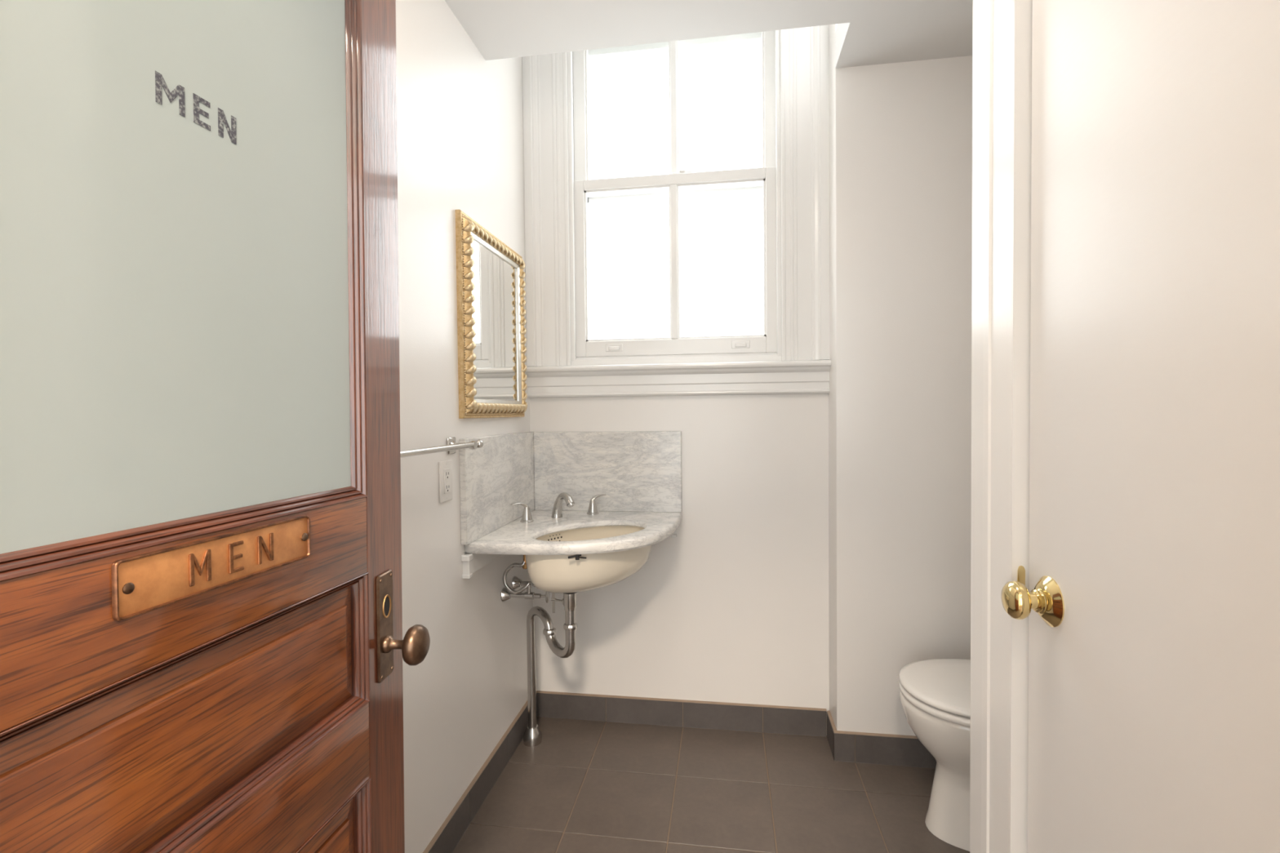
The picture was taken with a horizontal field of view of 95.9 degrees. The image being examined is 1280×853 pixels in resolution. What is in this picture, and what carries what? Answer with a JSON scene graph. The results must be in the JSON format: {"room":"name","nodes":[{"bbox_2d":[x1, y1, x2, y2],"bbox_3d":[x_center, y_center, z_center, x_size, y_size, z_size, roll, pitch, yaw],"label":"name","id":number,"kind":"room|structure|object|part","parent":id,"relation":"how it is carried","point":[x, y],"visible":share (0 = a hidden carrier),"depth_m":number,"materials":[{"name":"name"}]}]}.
{"room":"public restroom","nodes":[
{"label":"public restroom","id":0,"kind":"room"},
{"bbox_2d":[395,0,533,852],"bbox_3d":[-0.653,-0.375,1.308,0.120,3.150,2.320,0,1,8],"label":"wall","id":1,"kind":"structure","parent":0,"point":[460,113],"depth_m":1.61,"materials":[{"name":"white paint"}]},
{"bbox_2d":[400,436,483,457],"bbox_3d":[-0.541,0.061,1.358,0.080,0.047,0.669,0,1,8],"label":"towel bar","id":2,"kind":"object","parent":1,"relation":"attached to","point":[451,446],"visible":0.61,"depth_m":1.48,"materials":[{"name":"grey metal"}]},
{"bbox_2d":[438,459,453,502],"bbox_3d":[-0.540,0.152,1.610,0.010,0.114,0.071,0,1,8],"label":"wall outlet","id":3,"kind":"object","parent":1,"relation":"attached to","point":[445,468],"visible":1,"depth_m":1.60,"materials":[{"name":"white plastic"}]},
{"bbox_2d":[444,468,450,493],"bbox_3d":[-0.538,0.152,1.610,0.004,0.068,0.033,0,1,8],"label":"receptacle","id":4,"kind":"object","parent":3,"relation":"attached to","point":[446,471],"depth_m":1.61,"materials":[{"name":"white plastic"}]},
{"bbox_2d":[422,700,528,852],"bbox_3d":[-0.574,1.148,1.325,0.013,0.102,2.061,0,1,8],"label":"baseboard","id":5,"kind":"structure","parent":1,"relation":"attached to","point":[454,827],"depth_m":1.79,"materials":[{"name":"stone"}]},
{"bbox_2d":[455,209,527,418],"bbox_3d":[-0.479,-0.335,1.946,0.039,0.609,0.520,0,1,8],"label":"wall mirror","id":6,"kind":"object","parent":1,"relation":"attached to","point":[491,293],"visible":1,"depth_m":1.88,"materials":[{"name":"gold metal"}]},
{"bbox_2d":[471,240,518,400],"bbox_3d":[-0.490,-0.335,1.948,0.008,0.493,0.404,0,1,8],"label":"mirror glass","id":7,"kind":"object","parent":6,"relation":"on","point":[495,279],"depth_m":1.94,"materials":[{"name":"silver metal"}]},
{"bbox_2d":[458,431,534,544],"bbox_3d":[-0.475,0.185,2.010,0.020,0.313,0.627,0,1,8],"label":"backsplash","id":8,"kind":"structure","parent":1,"relation":"attached to","point":[496,475],"depth_m":1.91,"materials":[{"name":"grey stone"}]},
{"bbox_2d":[511,575,535,590],"bbox_3d":[-0.387,0.496,2.120,0.159,0.216,0.052,0,1,8],"label":"supply valve","id":9,"kind":"object","parent":1,"relation":"attached to","point":[517,583],"visible":0.22,"depth_m":2.12,"materials":[{"name":"silver metal"}]},
{"bbox_2d":[500,555,549,603],"bbox_3d":[-0.399,0.526,2.017,0.164,0.181,0.052,0,1,8],"label":"supply valve","id":10,"kind":"object","parent":1,"relation":"attached to","point":[507,593],"visible":0.97,"depth_m":2.01,"materials":[{"name":"silver metal"}]},
{"bbox_3d":[-0.322,0.590,2.007,0.009,0.046,0.024,0,1,8],"label":"oval handle","id":11,"kind":"part","parent":10,"relation":"part of","materials":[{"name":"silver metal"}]},
{"bbox_2d":[529,393,829,711],"bbox_3d":[0.146,-0.407,2.292,1.175,3.150,0.140,0,1,8],"label":"wall","id":12,"kind":"structure","parent":0,"point":[733,607],"depth_m":2.22,"materials":[{"name":"white paint"}]},
{"bbox_2d":[461,510,681,593],"bbox_3d":[-0.182,0.435,1.973,0.608,0.192,0.628,0,1,8],"label":"sink","id":13,"kind":"object","parent":12,"relation":"attached to","point":[577,551],"visible":0.97,"depth_m":1.79,"materials":[{"name":"white stone"}]},
{"bbox_2d":[523,592,577,746],"bbox_3d":[-0.318,0.856,2.037,0.072,0.646,0.354,-2,2,-38],"label":"trap","id":14,"kind":"object","parent":13,"relation":"attached to","point":[532,735],"visible":0.92,"depth_m":2.10,"materials":[{"name":"silver metal"}]},
{"bbox_2d":[465,510,681,555],"bbox_3d":[-0.180,0.355,1.980,0.606,0.032,0.606,0,1,8],"label":"countertop","id":15,"kind":"structure","parent":13,"relation":"on","point":[516,537],"depth_m":1.86,"materials":[{"name":"white stone"}]},
{"bbox_2d":[511,492,606,522],"bbox_3d":[-0.277,0.289,2.105,0.382,0.100,0.134,-1,2,-28],"label":"sink faucet","id":16,"kind":"object","parent":15,"relation":"on","point":[557,513],"visible":1,"depth_m":2.11,"materials":[{"name":"grey metal"}]},
{"bbox_3d":[-0.424,0.283,2.046,0.067,0.030,0.017,-2,2,-37],"label":"lever","id":17,"kind":"part","parent":16,"relation":"part of","materials":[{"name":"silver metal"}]},
{"bbox_3d":[-0.404,0.309,2.062,0.047,0.060,0.047,0,1,8],"label":"handle","id":18,"kind":"part","parent":16,"relation":"part of","materials":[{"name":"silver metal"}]},
{"bbox_3d":[-0.278,0.289,2.105,0.043,0.100,0.134,-2,2,-40],"label":"spout","id":19,"kind":"part","parent":16,"relation":"part of","materials":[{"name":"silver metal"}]},
{"bbox_3d":[-0.181,0.303,2.206,0.047,0.060,0.047,0,1,8],"label":"handle","id":20,"kind":"part","parent":16,"relation":"part of","materials":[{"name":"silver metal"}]},
{"bbox_3d":[-0.161,0.276,2.220,0.067,0.030,0.017,-2,2,-36],"label":"lever","id":21,"kind":"part","parent":16,"relation":"part of","materials":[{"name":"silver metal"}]},
{"bbox_2d":[525,525,652,593],"bbox_3d":[-0.157,0.446,1.907,0.466,0.173,0.304,-2,2,-35],"label":"basin","id":22,"kind":"object","parent":13,"relation":"in","point":[591,566],"depth_m":1.77,"materials":[{"name":"beige ceramic"}]},
{"bbox_2d":[533,431,681,512],"bbox_3d":[-0.130,0.176,2.267,0.586,0.312,0.020,0,1,8],"label":"backsplash","id":23,"kind":"structure","parent":12,"relation":"attached to","point":[637,471],"depth_m":2.25,"materials":[{"name":"grey stone"}]},
{"bbox_2d":[522,24,831,398],"bbox_3d":[0.126,-1.020,2.250,1.155,1.802,0.198,0,1,8],"label":"window","id":24,"kind":"structure","parent":12,"relation":"in","point":[792,356],"depth_m":2.23,"materials":[{"name":"white paint"}]},
{"bbox_3d":[-0.367,-1.077,2.264,0.175,1.678,0.031,0,1,8],"label":"casing","id":25,"kind":"part","parent":24,"relation":"part of","materials":[{"name":"white paint"}]},
{"bbox_3d":[0.130,-1.311,2.274,0.801,0.752,0.038,0,1,8],"label":"sash","id":26,"kind":"part","parent":24,"relation":"part of","materials":[{"name":"white paint"}]},
{"bbox_3d":[0.141,-0.973,2.328,0.809,1.440,0.022,0,1,8],"label":"storm frame","id":27,"kind":"part","parent":24,"relation":"part of","materials":[{"name":"white paint"}]},
{"bbox_3d":[0.131,-0.626,2.249,0.801,0.696,0.038,0,1,8],"label":"sash","id":28,"kind":"part","parent":24,"relation":"part of","materials":[{"name":"white paint"}]},
{"bbox_3d":[0.139,-0.251,2.282,0.809,0.055,0.170,0,1,8],"label":"sub sill","id":29,"kind":"part","parent":24,"relation":"part of","materials":[{"name":"white paint"}]},
{"bbox_3d":[0.604,-1.084,2.121,0.170,1.678,0.031,0,1,8],"label":"casing","id":30,"kind":"part","parent":24,"relation":"part of","materials":[{"name":"white paint"}]},
{"bbox_2d":[536,690,826,737],"bbox_3d":[0.141,1.119,2.255,1.134,0.103,0.013,0,1,8],"label":"baseboard","id":31,"kind":"structure","parent":12,"relation":"attached to","point":[762,718],"depth_m":2.25,"materials":[{"name":"tile"}]},
{"bbox_2d":[444,0,973,68],"bbox_3d":[0.375,-1.256,0.988,2.020,0.120,2.030,0,1,8],"label":"ceiling","id":32,"kind":"structure","parent":0,"point":[868,32],"depth_m":1.74,"materials":[{"name":"white paint"}]},
{"bbox_2d":[452,716,969,852],"bbox_3d":[0.417,1.218,1.156,2.120,0.050,2.210,0,1,8],"label":"floor","id":33,"kind":"structure","parent":0,"point":[588,786],"depth_m":1.83,"materials":[{"name":"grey tile"}]},
{"bbox_2d":[898,658,970,851],"bbox_3d":[1.120,0.786,1.648,0.710,0.775,0.440,0,1,8],"label":"toilet","id":34,"kind":"object","parent":33,"relation":"on","point":[935,694],"visible":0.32,"depth_m":1.63,"materials":[{"name":"white glazed porcelain"},{"name":"white plastic seat"}]},
{"bbox_3d":[1.005,0.778,1.665,0.478,0.022,0.372,0,1,8],"label":"seat","id":35,"kind":"part","parent":34,"relation":"part of","materials":[{"name":"white plastic"}]},
{"bbox_3d":[1.006,0.751,1.664,0.480,0.023,0.372,0,1,8],"label":"lid","id":36,"kind":"part","parent":34,"relation":"part of","materials":[{"name":"white plastic"}]},
{"bbox_2d":[828,23,972,736],"bbox_3d":[1.174,-0.412,2.064,0.965,3.150,0.290,0,1,8],"label":"wall","id":37,"kind":"structure","parent":0,"point":[900,133],"depth_m":1.97,"materials":[{"name":"white paint"}]},
{"bbox_2d":[826,710,836,756],"bbox_3d":[0.696,1.117,2.097,0.011,0.102,0.139,0,1,8],"label":"baseboard","id":38,"kind":"structure","parent":37,"relation":"attached to","point":[831,726],"depth_m":2.09,"materials":[{"name":"stone"}]},
{"bbox_2d":[833,730,936,768],"bbox_3d":[1.112,1.116,1.960,0.877,0.103,0.013,0,1,8],"label":"baseboard","id":39,"kind":"structure","parent":37,"relation":"attached to","point":[901,750],"depth_m":2.00,"materials":[{"name":"stone"}]},
{"bbox_3d":[0.249,0.024,0.073,2.020,2.393,0.120,0,1,8],"label":"wall","id":40,"kind":"structure","parent":0,"visible":0},
{"bbox_2d":[0,0,430,852],"bbox_3d":[-0.385,0.186,0.553,0.099,2.042,0.616,0,1,9],"label":"door","id":41,"kind":"structure","parent":40,"relation":"in","point":[202,647],"depth_m":0.53,"materials":[{"name":"brown wood"}]},
{"bbox_3d":[-0.407,-0.313,0.538,0.005,0.802,0.405,0,1,9],"label":"glass pane","id":42,"kind":"part","parent":41,"relation":"part of","materials":[{"name":"white glass"}]},
{"bbox_3d":[-0.411,0.283,0.554,0.024,0.150,0.407,0,1,9],"label":"panel","id":43,"kind":"part","parent":41,"relation":"part of","materials":[{"name":"brown wood"}]},
{"bbox_3d":[-0.414,0.147,0.551,0.042,0.100,0.429,0,1,9],"label":"rail","id":44,"kind":"part","parent":41,"relation":"part of","materials":[{"name":"brown wood"}]},
{"bbox_3d":[-0.408,0.089,0.548,0.031,0.016,0.429,0,1,9],"label":"moulding","id":45,"kind":"part","parent":41,"relation":"part of","materials":[{"name":"brown wood"}]},
{"bbox_3d":[-0.408,0.204,0.551,0.031,0.013,0.429,0,1,9],"label":"moulding","id":46,"kind":"part","parent":41,"relation":"part of","materials":[{"name":"brown wood"}]},
{"bbox_3d":[-0.392,0.126,0.550,0.002,0.045,0.205,0,1,9],"label":"sign plate","id":47,"kind":"part","parent":41,"relation":"part of","materials":[{"name":"metal"}]},
{"bbox_3d":[-0.408,0.363,0.555,0.031,0.013,0.429,0,1,9],"label":"moulding","id":48,"kind":"part","parent":41,"relation":"part of","materials":[{"name":"brown wood"}]},
{"bbox_3d":[-0.414,0.421,0.558,0.042,0.103,0.429,0,1,9],"label":"rail","id":49,"kind":"part","parent":41,"relation":"part of","materials":[{"name":"brown wood"}]},
{"bbox_3d":[-0.411,0.719,0.565,0.024,0.471,0.407,0,1,9],"label":"panel","id":50,"kind":"part","parent":41,"relation":"part of","materials":[{"name":"brown wood"}]},
{"bbox_3d":[-0.408,0.479,0.558,0.031,0.013,0.429,0,1,9],"label":"moulding","id":51,"kind":"part","parent":41,"relation":"part of","materials":[{"name":"brown wood"}]},
{"bbox_3d":[-0.374,-0.319,0.742,0.031,0.822,0.016,0,1,9],"label":"moulding","id":52,"kind":"part","parent":41,"relation":"part of","materials":[{"name":"brown wood"}]},
{"bbox_3d":[-0.374,0.278,0.759,0.031,0.172,0.013,0,1,9],"label":"moulding","id":53,"kind":"part","parent":41,"relation":"part of","materials":[{"name":"brown wood"}]},
{"bbox_3d":[-0.374,0.714,0.770,0.031,0.493,0.013,0,1,9],"label":"moulding","id":54,"kind":"part","parent":41,"relation":"part of","materials":[{"name":"brown wood"}]},
{"bbox_3d":[-0.324,0.303,0.802,0.058,0.054,0.054,0,1,3],"label":"knob","id":55,"kind":"part","parent":41,"relation":"part of","materials":[{"name":"brown metal"}]},
{"bbox_3d":[0.910,0.007,0.476,0.830,2.393,0.870,0,1,8],"label":"wall partition","id":56,"kind":"structure","parent":0,"visible":0},
{"bbox_2d":[969,0,1032,852],"bbox_3d":[0.526,0.122,0.505,0.080,2.170,0.930,0,1,8],"label":"door frame","id":57,"kind":"structure","parent":56,"relation":"attached to","point":[1002,55],"depth_m":0.87,"materials":[{"name":"white paint"}]},
{"bbox_3d":[0.550,0.222,0.833,0.010,0.042,0.002,0,1,8],"label":"strike plate","id":58,"kind":"part","parent":57,"relation":"part of","materials":[{"name":"gold metal"}]},
{"bbox_2d":[1000,0,1279,852],"bbox_3d":[0.498,0.170,0.491,0.092,2.059,0.685,0,1,8],"label":"door","id":59,"kind":"structure","parent":56,"relation":"in","point":[1151,603],"depth_m":0.59,"materials":[{"name":"white paint"}]},
{"bbox_3d":[0.513,0.235,0.780,0.038,0.050,0.050,0,1,8],"label":"brass knob","id":60,"kind":"part","parent":59,"relation":"part of","materials":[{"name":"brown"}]}
]}

